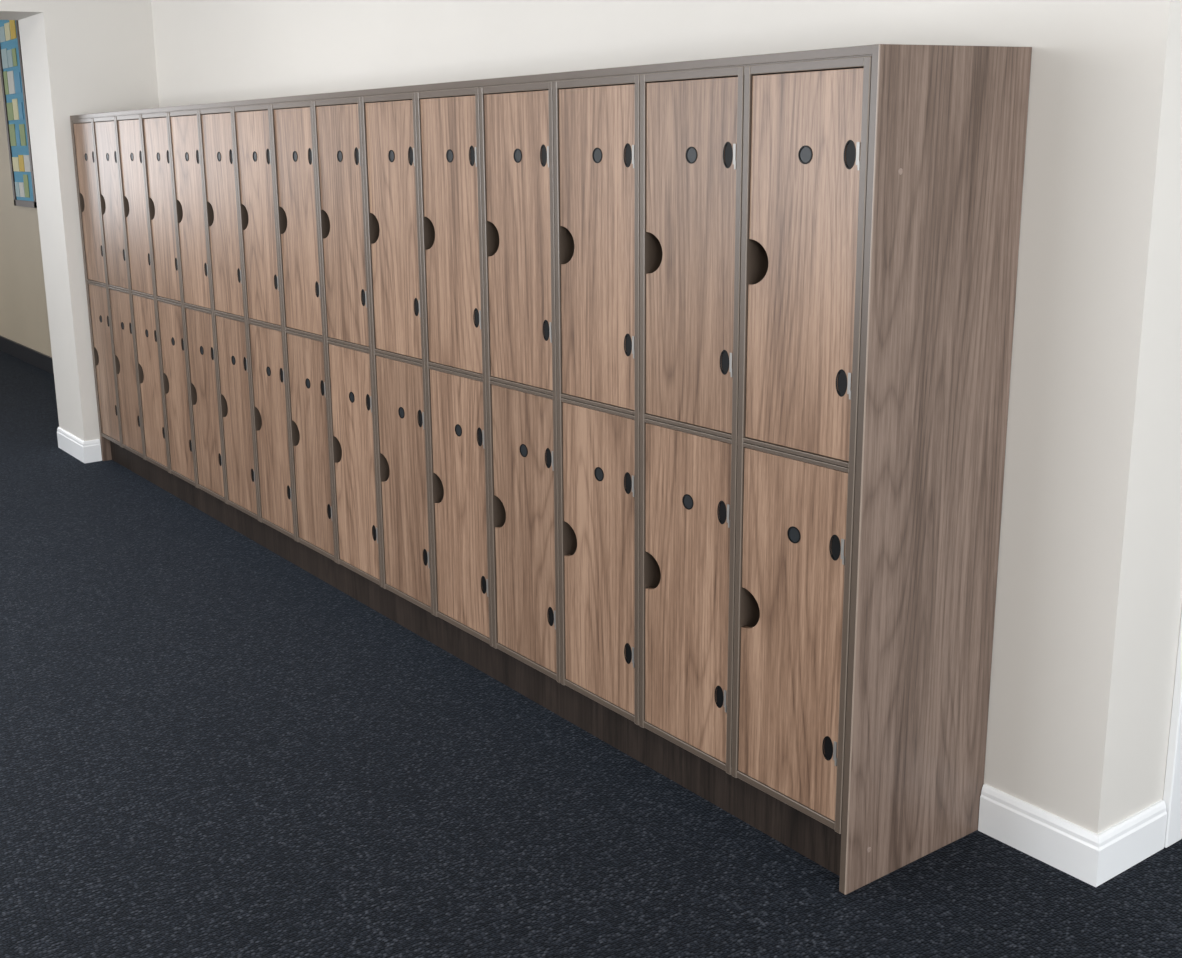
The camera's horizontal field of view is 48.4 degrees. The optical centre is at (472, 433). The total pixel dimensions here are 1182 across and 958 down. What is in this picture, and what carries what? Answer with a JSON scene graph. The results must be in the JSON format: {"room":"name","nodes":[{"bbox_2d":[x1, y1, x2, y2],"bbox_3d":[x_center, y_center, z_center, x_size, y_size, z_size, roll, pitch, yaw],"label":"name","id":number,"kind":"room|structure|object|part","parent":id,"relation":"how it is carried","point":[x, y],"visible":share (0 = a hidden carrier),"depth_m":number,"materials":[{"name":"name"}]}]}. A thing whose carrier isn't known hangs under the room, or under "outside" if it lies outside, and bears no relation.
{"room":"school corridor","nodes":[
{"label":"school corridor","id":0,"kind":"room"},
{"bbox_2d":[0,74,51,356],"bbox_3d":[-3.560,-2.007,10.092,0.100,2.900,6.550,-10,15,-32],"label":"wall","id":1,"kind":"structure","parent":0,"point":[24,321],"depth_m":10.05,"materials":[{"name":"paint"}]},
{"bbox_2d":[0,20,36,207],"bbox_3d":[-3.311,-2.406,9.477,0.025,1.500,0.590,-10,15,-32],"label":"notice board","id":2,"kind":"object","parent":1,"relation":"attached to","point":[11,65],"visible":0.95,"depth_m":9.49,"materials":[{"name":"multicoloured"}]},
{"bbox_2d":[0,335,53,374],"bbox_3d":[-3.571,-0.644,10.371,0.018,0.120,6.550,-10,15,-32],"label":"baseboard","id":3,"kind":"structure","parent":1,"relation":"attached to","point":[40,360],"depth_m":10.23,"materials":[{"name":"black"}]},
{"bbox_2d":[0,0,158,454],"bbox_3d":[-3.711,-1.038,5.894,4.679,2.900,0.460,-10,15,-32],"label":"wall","id":4,"kind":"structure","parent":0,"point":[80,57],"depth_m":6.74,"materials":[{"name":"beige paint"}]},
{"bbox_2d":[57,427,101,462],"bbox_3d":[-2.160,0.054,7.167,0.094,0.117,0.476,-10,15,-32],"label":"baseboard","id":5,"kind":"structure","parent":4,"relation":"attached to","point":[89,451],"depth_m":7.01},
{"bbox_2d":[72,55,871,119],"bbox_3d":[-0.622,-1.156,4.553,0.017,0.010,5.042,-10,15,-32],"label":"top packer","id":6,"kind":"object","parent":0,"point":[860,55],"depth_m":3.31,"materials":[{"name":"brown wood"}]},
{"bbox_2d":[0,350,1181,957],"bbox_3d":[-2.043,0.495,5.606,7.100,0.050,16.600,-10,15,-32],"label":"floor","id":7,"kind":"structure","parent":0,"point":[210,747],"depth_m":3.30,"materials":[{"name":"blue carpet"}]},
{"bbox_2d":[70,116,111,460],"bbox_3d":[-1.809,-0.766,6.933,0.477,1.800,0.018,-10,15,-32],"label":"end panel","id":8,"kind":"object","parent":7,"relation":"on","point":[105,443],"visible":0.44,"depth_m":6.98,"materials":[{"name":"brown wood"}]},
{"bbox_2d":[71,56,871,833],"bbox_3d":[-0.415,-0.389,4.855,0.472,1.640,5.039,-10,15,-32],"label":"carcass sides","id":9,"kind":"object","parent":7,"relation":"on","point":[751,259],"visible":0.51,"depth_m":3.60,"materials":[{"name":"grey metal"}]},
{"bbox_2d":[74,123,105,282],"bbox_3d":[-1.912,-1.158,6.564,0.018,0.783,0.298,-10,15,-32],"label":"door","id":10,"kind":"structure","parent":9,"relation":"attached to","point":[86,171],"depth_m":6.56,"materials":[{"name":"brown wood"}]},
{"bbox_2d":[85,151,102,256],"bbox_3d":[-1.878,-1.144,6.507,0.017,0.516,0.161,-10,15,-32],"label":"fittings","id":11,"kind":"object","parent":10,"relation":"attached to","point":[92,151],"visible":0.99,"depth_m":6.50,"materials":[{"name":"black plastic"}]},
{"bbox_2d":[88,284,119,441],"bbox_3d":[-1.890,-0.367,6.745,0.018,0.791,0.298,-10,15,-32],"label":"door","id":12,"kind":"structure","parent":9,"relation":"attached to","point":[98,295],"depth_m":6.74,"materials":[{"name":"brown wood"}]},
{"bbox_2d":[99,315,117,415],"bbox_3d":[-1.856,-0.352,6.689,0.017,0.518,0.161,-10,15,-32],"label":"fittings","id":13,"kind":"object","parent":12,"relation":"attached to","point":[100,317],"visible":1,"depth_m":6.68,"materials":[{"name":"black plastic"}]},
{"bbox_2d":[94,121,127,288],"bbox_3d":[-1.728,-1.100,6.288,0.018,0.783,0.298,-10,15,-32],"label":"door","id":14,"kind":"structure","parent":9,"relation":"attached to","point":[104,131],"depth_m":6.29,"materials":[{"name":"brown wood"}]},
{"bbox_2d":[106,151,125,260],"bbox_3d":[-1.694,-1.086,6.232,0.017,0.516,0.161,-10,15,-32],"label":"fittings","id":15,"kind":"object","parent":14,"relation":"attached to","point":[115,152],"visible":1,"depth_m":6.22,"materials":[{"name":"black plastic"}]},
{"bbox_2d":[109,289,142,453],"bbox_3d":[-1.705,-0.309,6.471,0.018,0.791,0.298,-10,15,-32],"label":"door","id":16,"kind":"structure","parent":9,"relation":"attached to","point":[120,303],"depth_m":6.47,"materials":[{"name":"brown wood"}]},
{"bbox_2d":[121,322,139,426],"bbox_3d":[-1.671,-0.295,6.414,0.017,0.518,0.161,-10,15,-32],"label":"fittings","id":17,"kind":"object","parent":16,"relation":"attached to","point":[122,324],"visible":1,"depth_m":6.40,"materials":[{"name":"black plastic"}]},
{"bbox_2d":[118,119,152,294],"bbox_3d":[-1.540,-1.042,6.015,0.018,0.783,0.298,-10,15,-32],"label":"door","id":18,"kind":"structure","parent":9,"relation":"attached to","point":[129,130],"depth_m":6.01,"materials":[{"name":"brown wood"}]},
{"bbox_2d":[130,151,150,265],"bbox_3d":[-1.507,-1.028,5.959,0.017,0.516,0.161,-10,15,-32],"label":"fittings","id":19,"kind":"object","parent":18,"relation":"attached to","point":[140,152],"visible":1,"depth_m":5.95,"materials":[{"name":"black plastic"}]},
{"bbox_2d":[133,295,167,466],"bbox_3d":[-1.518,-0.252,6.197,0.018,0.791,0.298,-10,15,-32],"label":"door","id":20,"kind":"structure","parent":9,"relation":"attached to","point":[144,311],"depth_m":6.20,"materials":[{"name":"brown wood"}]},
{"bbox_2d":[145,329,164,438],"bbox_3d":[-1.484,-0.237,6.141,0.017,0.518,0.161,-10,15,-32],"label":"fittings","id":21,"kind":"object","parent":20,"relation":"attached to","point":[146,330],"visible":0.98,"depth_m":6.13,"materials":[{"name":"black plastic"}]},
{"bbox_2d":[143,117,180,300],"bbox_3d":[-1.354,-0.985,5.742,0.018,0.783,0.298,-10,15,-32],"label":"door","id":22,"kind":"structure","parent":9,"relation":"attached to","point":[155,129],"depth_m":5.74,"materials":[{"name":"brown wood"}]},
{"bbox_2d":[157,150,177,270],"bbox_3d":[-1.321,-0.971,5.685,0.017,0.516,0.161,-10,15,-32],"label":"fittings","id":23,"kind":"object","parent":22,"relation":"attached to","point":[158,154],"visible":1,"depth_m":5.68,"materials":[{"name":"black plastic"}]},
{"bbox_2d":[158,301,194,480],"bbox_3d":[-1.332,-0.194,5.923,0.018,0.791,0.298,-10,15,-32],"label":"door","id":24,"kind":"structure","parent":9,"relation":"attached to","point":[170,316],"depth_m":5.92,"materials":[{"name":"brown wood"}]},
{"bbox_2d":[171,337,191,451],"bbox_3d":[-1.298,-0.179,5.867,0.017,0.518,0.161,-10,15,-32],"label":"fittings","id":25,"kind":"object","parent":24,"relation":"attached to","point":[172,339],"visible":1,"depth_m":5.86,"materials":[{"name":"black plastic"}]},
{"bbox_2d":[170,115,210,308],"bbox_3d":[-1.169,-0.927,5.467,0.018,0.783,0.298,-10,15,-32],"label":"door","id":26,"kind":"structure","parent":9,"relation":"attached to","point":[184,129],"depth_m":5.46,"materials":[{"name":"brown wood"}]},
{"bbox_2d":[185,150,207,275],"bbox_3d":[-1.136,-0.913,5.410,0.017,0.516,0.161,-10,15,-32],"label":"fittings","id":27,"kind":"object","parent":26,"relation":"attached to","point":[197,151],"visible":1,"depth_m":5.40,"materials":[{"name":"black plastic"}]},
{"bbox_2d":[185,308,223,496],"bbox_3d":[-1.146,-0.136,5.649,0.018,0.791,0.298,-10,15,-32],"label":"door","id":28,"kind":"structure","parent":9,"relation":"attached to","point":[199,324],"depth_m":5.64,"materials":[{"name":"brown wood"}]},
{"bbox_2d":[200,346,221,465],"bbox_3d":[-1.112,-0.122,5.593,0.017,0.518,0.161,-10,15,-32],"label":"fittings","id":29,"kind":"object","parent":28,"relation":"attached to","point":[201,347],"visible":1,"depth_m":5.58,"materials":[{"name":"black plastic"}]},
{"bbox_2d":[201,113,243,316],"bbox_3d":[-0.983,-0.869,5.193,0.018,0.783,0.298,-10,15,-32],"label":"door","id":30,"kind":"structure","parent":9,"relation":"attached to","point":[216,128],"depth_m":5.19,"materials":[{"name":"brown wood"}]},
{"bbox_2d":[217,149,241,283],"bbox_3d":[-0.950,-0.855,5.136,0.017,0.516,0.161,-10,15,-32],"label":"fittings","id":31,"kind":"object","parent":30,"relation":"attached to","point":[230,151],"visible":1,"depth_m":5.12,"materials":[{"name":"black plastic"}]},
{"bbox_2d":[216,316,256,513],"bbox_3d":[-0.960,-0.078,5.375,0.018,0.791,0.298,-10,15,-32],"label":"door","id":32,"kind":"structure","parent":9,"relation":"attached to","point":[231,339],"depth_m":5.37,"materials":[{"name":"brown wood"}]},
{"bbox_2d":[231,356,254,481],"bbox_3d":[-0.927,-0.064,5.319,0.017,0.518,0.161,-10,15,-32],"label":"fittings","id":33,"kind":"object","parent":32,"relation":"attached to","point":[232,357],"visible":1,"depth_m":5.31,"materials":[{"name":"black plastic"}]},
{"bbox_2d":[235,110,280,324],"bbox_3d":[-0.797,-0.811,4.919,0.018,0.783,0.298,-10,15,-32],"label":"door","id":34,"kind":"structure","parent":9,"relation":"attached to","point":[252,127],"depth_m":4.91,"materials":[{"name":"brown wood"}]},
{"bbox_2d":[253,148,278,290],"bbox_3d":[-0.764,-0.797,4.862,0.017,0.516,0.161,-10,15,-32],"label":"fittings","id":35,"kind":"object","parent":34,"relation":"attached to","point":[268,154],"visible":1,"depth_m":4.85,"materials":[{"name":"black plastic"}]},
{"bbox_2d":[249,324,293,533],"bbox_3d":[-0.775,-0.021,5.101,0.018,0.791,0.298,-10,15,-32],"label":"door","id":36,"kind":"structure","parent":9,"relation":"attached to","point":[266,344],"depth_m":5.09,"materials":[{"name":"brown wood"}]},
{"bbox_2d":[266,367,291,500],"bbox_3d":[-0.741,-0.006,5.044,0.017,0.518,0.161,-10,15,-32],"label":"fittings","id":37,"kind":"object","parent":36,"relation":"attached to","point":[268,370],"visible":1,"depth_m":5.03,"materials":[{"name":"black plastic"}]},
{"bbox_2d":[274,107,321,334],"bbox_3d":[-0.610,-0.754,4.646,0.018,0.783,0.298,-10,15,-32],"label":"door","id":38,"kind":"structure","parent":9,"relation":"attached to","point":[293,133],"depth_m":4.64,"materials":[{"name":"brown wood"}]},
{"bbox_2d":[293,148,319,296],"bbox_3d":[-0.577,-0.740,4.589,0.017,0.516,0.161,-10,15,-32],"label":"fittings","id":39,"kind":"object","parent":38,"relation":"attached to","point":[310,154],"visible":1,"depth_m":4.58,"materials":[{"name":"black plastic"}]},
{"bbox_2d":[287,333,333,554],"bbox_3d":[-0.588,0.037,4.827,0.018,0.791,0.298,-10,15,-32],"label":"door","id":40,"kind":"structure","parent":9,"relation":"attached to","point":[305,355],"depth_m":4.82,"materials":[{"name":"brown wood"}]},
{"bbox_2d":[305,378,331,518],"bbox_3d":[-0.555,0.051,4.771,0.017,0.518,0.161,-10,15,-32],"label":"fittings","id":41,"kind":"object","parent":40,"relation":"attached to","point":[322,385],"visible":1,"depth_m":4.76,"materials":[{"name":"black plastic"}]},
{"bbox_2d":[316,104,368,346],"bbox_3d":[-0.426,-0.696,4.371,0.018,0.783,0.298,-10,15,-32],"label":"door","id":42,"kind":"structure","parent":9,"relation":"attached to","point":[337,125],"depth_m":4.36,"materials":[{"name":"brown wood"}]},
{"bbox_2d":[337,147,366,307],"bbox_3d":[-0.392,-0.682,4.314,0.017,0.516,0.161,-10,15,-32],"label":"fittings","id":43,"kind":"object","parent":42,"relation":"attached to","point":[339,153],"visible":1,"depth_m":4.30,"materials":[{"name":"black plastic"}]},
{"bbox_2d":[329,344,379,579],"bbox_3d":[-0.403,0.095,4.553,0.018,0.791,0.298,-10,15,-32],"label":"door","id":44,"kind":"structure","parent":9,"relation":"attached to","point":[349,368],"depth_m":4.54,"materials":[{"name":"brown wood"}]},
{"bbox_2d":[349,392,377,542],"bbox_3d":[-0.369,0.109,4.496,0.017,0.518,0.161,-10,15,-32],"label":"fittings","id":45,"kind":"object","parent":44,"relation":"attached to","point":[351,395],"visible":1,"depth_m":4.48,"materials":[{"name":"black plastic"}]},
{"bbox_2d":[365,100,421,358],"bbox_3d":[-0.238,-0.638,4.098,0.018,0.783,0.298,-10,15,-32],"label":"door","id":46,"kind":"structure","parent":9,"relation":"attached to","point":[389,125],"depth_m":4.09,"materials":[{"name":"brown wood"}]},
{"bbox_2d":[388,146,419,315],"bbox_3d":[-0.205,-0.624,4.041,0.017,0.516,0.161,-10,15,-32],"label":"fittings","id":47,"kind":"object","parent":46,"relation":"attached to","point":[391,155],"visible":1,"depth_m":4.03,"materials":[{"name":"black plastic"}]},
{"bbox_2d":[376,356,430,606],"bbox_3d":[-0.217,0.152,4.279,0.018,0.791,0.298,-10,15,-32],"label":"door","id":48,"kind":"structure","parent":9,"relation":"attached to","point":[399,384],"depth_m":4.27,"materials":[{"name":"brown wood"}]},
{"bbox_2d":[398,407,429,567],"bbox_3d":[-0.184,0.167,4.222,0.017,0.518,0.161,-10,15,-32],"label":"fittings","id":49,"kind":"object","parent":48,"relation":"attached to","point":[401,412],"visible":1,"depth_m":4.21,"materials":[{"name":"black plastic"}]},
{"bbox_2d":[420,95,482,373],"bbox_3d":[-0.053,-0.581,3.823,0.018,0.783,0.298,-10,15,-32],"label":"door","id":50,"kind":"structure","parent":9,"relation":"attached to","point":[450,190],"depth_m":3.81,"materials":[{"name":"brown wood"}]},
{"bbox_2d":[446,145,480,328],"bbox_3d":[-0.020,-0.567,3.767,0.017,0.516,0.161,-10,15,-32],"label":"fittings","id":51,"kind":"object","parent":50,"relation":"attached to","point":[472,154],"visible":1,"depth_m":3.75,"materials":[{"name":"black plastic"}]},
{"bbox_2d":[430,369,488,636],"bbox_3d":[-0.030,0.210,4.005,0.018,0.791,0.298,-10,15,-32],"label":"door","id":52,"kind":"structure","parent":9,"relation":"attached to","point":[458,461],"depth_m":4.00,"materials":[{"name":"brown wood"}]},
{"bbox_2d":[455,424,487,596],"bbox_3d":[0.003,0.224,3.949,0.017,0.518,0.161,-10,15,-32],"label":"fittings","id":53,"kind":"object","parent":52,"relation":"attached to","point":[458,430],"visible":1,"depth_m":3.94,"materials":[{"name":"black plastic"}]},
{"bbox_2d":[72,56,864,829],"bbox_3d":[-0.414,-0.390,4.855,0.470,1.638,5.006,-10,15,-32],"label":"rails","id":54,"kind":"object","parent":9,"relation":"attached to","point":[853,62],"depth_m":3.50,"materials":[{"name":"grey metal"}]},
{"bbox_2d":[71,45,871,118],"bbox_3d":[-0.434,-1.200,4.672,0.477,0.018,5.042,-10,15,-32],"label":"top board","id":55,"kind":"object","parent":9,"relation":"on","point":[865,49],"visible":0.47,"depth_m":3.29,"materials":[{"name":"brown wood"}]},
{"bbox_2d":[484,90,552,390],"bbox_3d":[0.133,-0.523,3.549,0.018,0.783,0.298,-10,15,-32],"label":"door","id":56,"kind":"structure","parent":9,"relation":"attached to","point":[518,194],"depth_m":3.54,"materials":[{"name":"brown wood"}]},
{"bbox_2d":[513,144,551,342],"bbox_3d":[0.166,-0.509,3.493,0.017,0.516,0.161,-10,15,-32],"label":"fittings","id":57,"kind":"object","parent":56,"relation":"attached to","point":[544,154],"visible":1,"depth_m":3.48,"materials":[{"name":"black plastic"}]},
{"bbox_2d":[491,384,556,672],"bbox_3d":[0.156,0.268,3.732,0.018,0.791,0.298,-10,15,-32],"label":"door","id":58,"kind":"structure","parent":9,"relation":"attached to","point":[525,543],"depth_m":3.72,"materials":[{"name":"brown wood"}]},
{"bbox_2d":[520,444,555,629],"bbox_3d":[0.190,0.282,3.675,0.017,0.518,0.161,-10,15,-32],"label":"fittings","id":59,"kind":"object","parent":58,"relation":"attached to","point":[523,449],"visible":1,"depth_m":3.66,"materials":[{"name":"black plastic"}]},
{"bbox_2d":[559,84,634,409],"bbox_3d":[0.319,-0.465,3.276,0.018,0.783,0.298,-10,15,-32],"label":"door","id":60,"kind":"structure","parent":9,"relation":"attached to","point":[597,200],"depth_m":3.26,"materials":[{"name":"brown wood"}]},
{"bbox_2d":[592,143,634,357],"bbox_3d":[0.353,-0.451,3.219,0.017,0.516,0.161,-10,15,-32],"label":"fittings","id":61,"kind":"object","parent":60,"relation":"attached to","point":[629,154],"visible":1,"depth_m":3.21,"materials":[{"name":"black plastic"}]},
{"bbox_2d":[562,402,634,713],"bbox_3d":[0.341,0.326,3.457,0.018,0.791,0.298,-10,15,-32],"label":"door","id":62,"kind":"structure","parent":9,"relation":"attached to","point":[600,575],"depth_m":3.44,"materials":[{"name":"brown wood"}]},
{"bbox_2d":[594,467,634,667],"bbox_3d":[0.375,0.340,3.401,0.017,0.518,0.161,-10,15,-32],"label":"fittings","id":63,"kind":"object","parent":62,"relation":"attached to","point":[599,475],"visible":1,"depth_m":3.39,"materials":[{"name":"black plastic"}]},
{"bbox_2d":[645,423,731,762],"bbox_3d":[0.527,0.383,3.183,0.018,0.791,0.298,-10,15,-32],"label":"door","id":64,"kind":"structure","parent":9,"relation":"attached to","point":[687,613],"depth_m":3.17,"materials":[{"name":"brown wood"}]},
{"bbox_2d":[682,494,729,712],"bbox_3d":[0.560,0.398,3.127,0.017,0.518,0.161,-10,15,-32],"label":"fittings","id":65,"kind":"object","parent":64,"relation":"attached to","point":[687,500],"visible":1,"depth_m":3.11,"materials":[{"name":"black plastic"}]},
{"bbox_2d":[646,77,737,433],"bbox_3d":[0.505,-0.408,3.002,0.018,0.783,0.298,-10,15,-32],"label":"door","id":66,"kind":"structure","parent":9,"relation":"attached to","point":[691,208],"depth_m":2.99,"materials":[{"name":"brown wood"}]},
{"bbox_2d":[685,142,735,376],"bbox_3d":[0.538,-0.394,2.945,0.017,0.516,0.161,-10,15,-32],"label":"fittings","id":67,"kind":"object","parent":66,"relation":"attached to","point":[726,362],"visible":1,"depth_m":2.93,"materials":[{"name":"black plastic"}]},
{"bbox_2d":[738,447,847,820],"bbox_3d":[0.713,0.441,2.909,0.018,0.791,0.298,-10,15,-32],"label":"door","id":68,"kind":"structure","parent":9,"relation":"attached to","point":[790,661],"depth_m":2.90,"materials":[{"name":"brown wood"}]},
{"bbox_2d":[787,526,844,765],"bbox_3d":[0.747,0.455,2.853,0.017,0.518,0.161,-10,15,-32],"label":"fittings","id":69,"kind":"object","parent":68,"relation":"attached to","point":[793,533],"visible":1,"depth_m":2.84,"materials":[{"name":"black plastic"}]},
{"bbox_2d":[745,68,863,460],"bbox_3d":[0.692,-0.350,2.728,0.018,0.783,0.298,-10,15,-32],"label":"door","id":70,"kind":"structure","parent":9,"relation":"attached to","point":[800,328],"depth_m":2.72,"materials":[{"name":"brown wood"}]},
{"bbox_2d":[798,140,859,399],"bbox_3d":[0.725,-0.336,2.672,0.017,0.516,0.161,-10,15,-32],"label":"fittings","id":71,"kind":"object","parent":70,"relation":"attached to","point":[805,154],"visible":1,"depth_m":2.66,"materials":[{"name":"black plastic"}]},
{"bbox_2d":[110,441,840,875],"bbox_3d":[-0.538,0.504,4.960,0.018,0.139,5.042,-10,15,-32],"label":"plinth","id":72,"kind":"object","parent":7,"relation":"on","point":[809,837],"visible":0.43,"depth_m":3.83,"materials":[{"name":"brown wood"}]},
{"bbox_2d":[846,44,1031,893],"bbox_3d":[0.991,0.102,2.809,0.477,1.800,0.019,-10,15,-32],"label":"end panel","id":73,"kind":"object","parent":7,"relation":"on","point":[945,247],"depth_m":2.78,"materials":[{"name":"brown wood"}]},
{"bbox_2d":[839,44,880,894],"bbox_3d":[0.792,0.137,2.682,0.001,1.798,0.017,-10,15,-32],"label":"side panel edge","id":74,"kind":"object","parent":73,"relation":"attached to","point":[875,48],"depth_m":2.66,"materials":[{"name":"brown wood"}]},
{"bbox_3d":[0.861,0.204,2.731,0.016,1.488,0.001,-10,15,-32],"label":"screw caps","id":75,"kind":"part","parent":73,"relation":"part of","materials":[{"name":"brown wood"}]},
{"bbox_2d":[151,0,1181,833],"bbox_3d":[-0.226,-0.928,4.985,0.121,2.900,5.835,-10,15,-32],"label":"wall","id":76,"kind":"structure","parent":0,"point":[1100,240],"depth_m":2.85,"materials":[{"name":"beige paint"}]},
{"bbox_2d":[978,784,1166,886],"bbox_3d":[1.403,0.897,3.059,0.272,0.117,0.299,-10,15,-32],"label":"baseboard","id":77,"kind":"structure","parent":76,"relation":"attached to","point":[1092,858],"depth_m":2.96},
{"bbox_2d":[1129,250,1181,816],"bbox_3d":[2.239,-0.593,3.223,2.000,2.900,0.120,-10,15,-32],"label":"wall","id":78,"kind":"structure","parent":0,"point":[1165,595],"depth_m":2.87,"materials":[{"name":"beige paint"}]},
{"bbox_2d":[1163,612,1181,847],"bbox_3d":[1.942,-0.156,3.101,0.972,2.120,0.140,-10,15,-32],"label":"trim","id":79,"kind":"structure","parent":78,"relation":"attached to","point":[1172,795],"depth_m":2.98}
]}

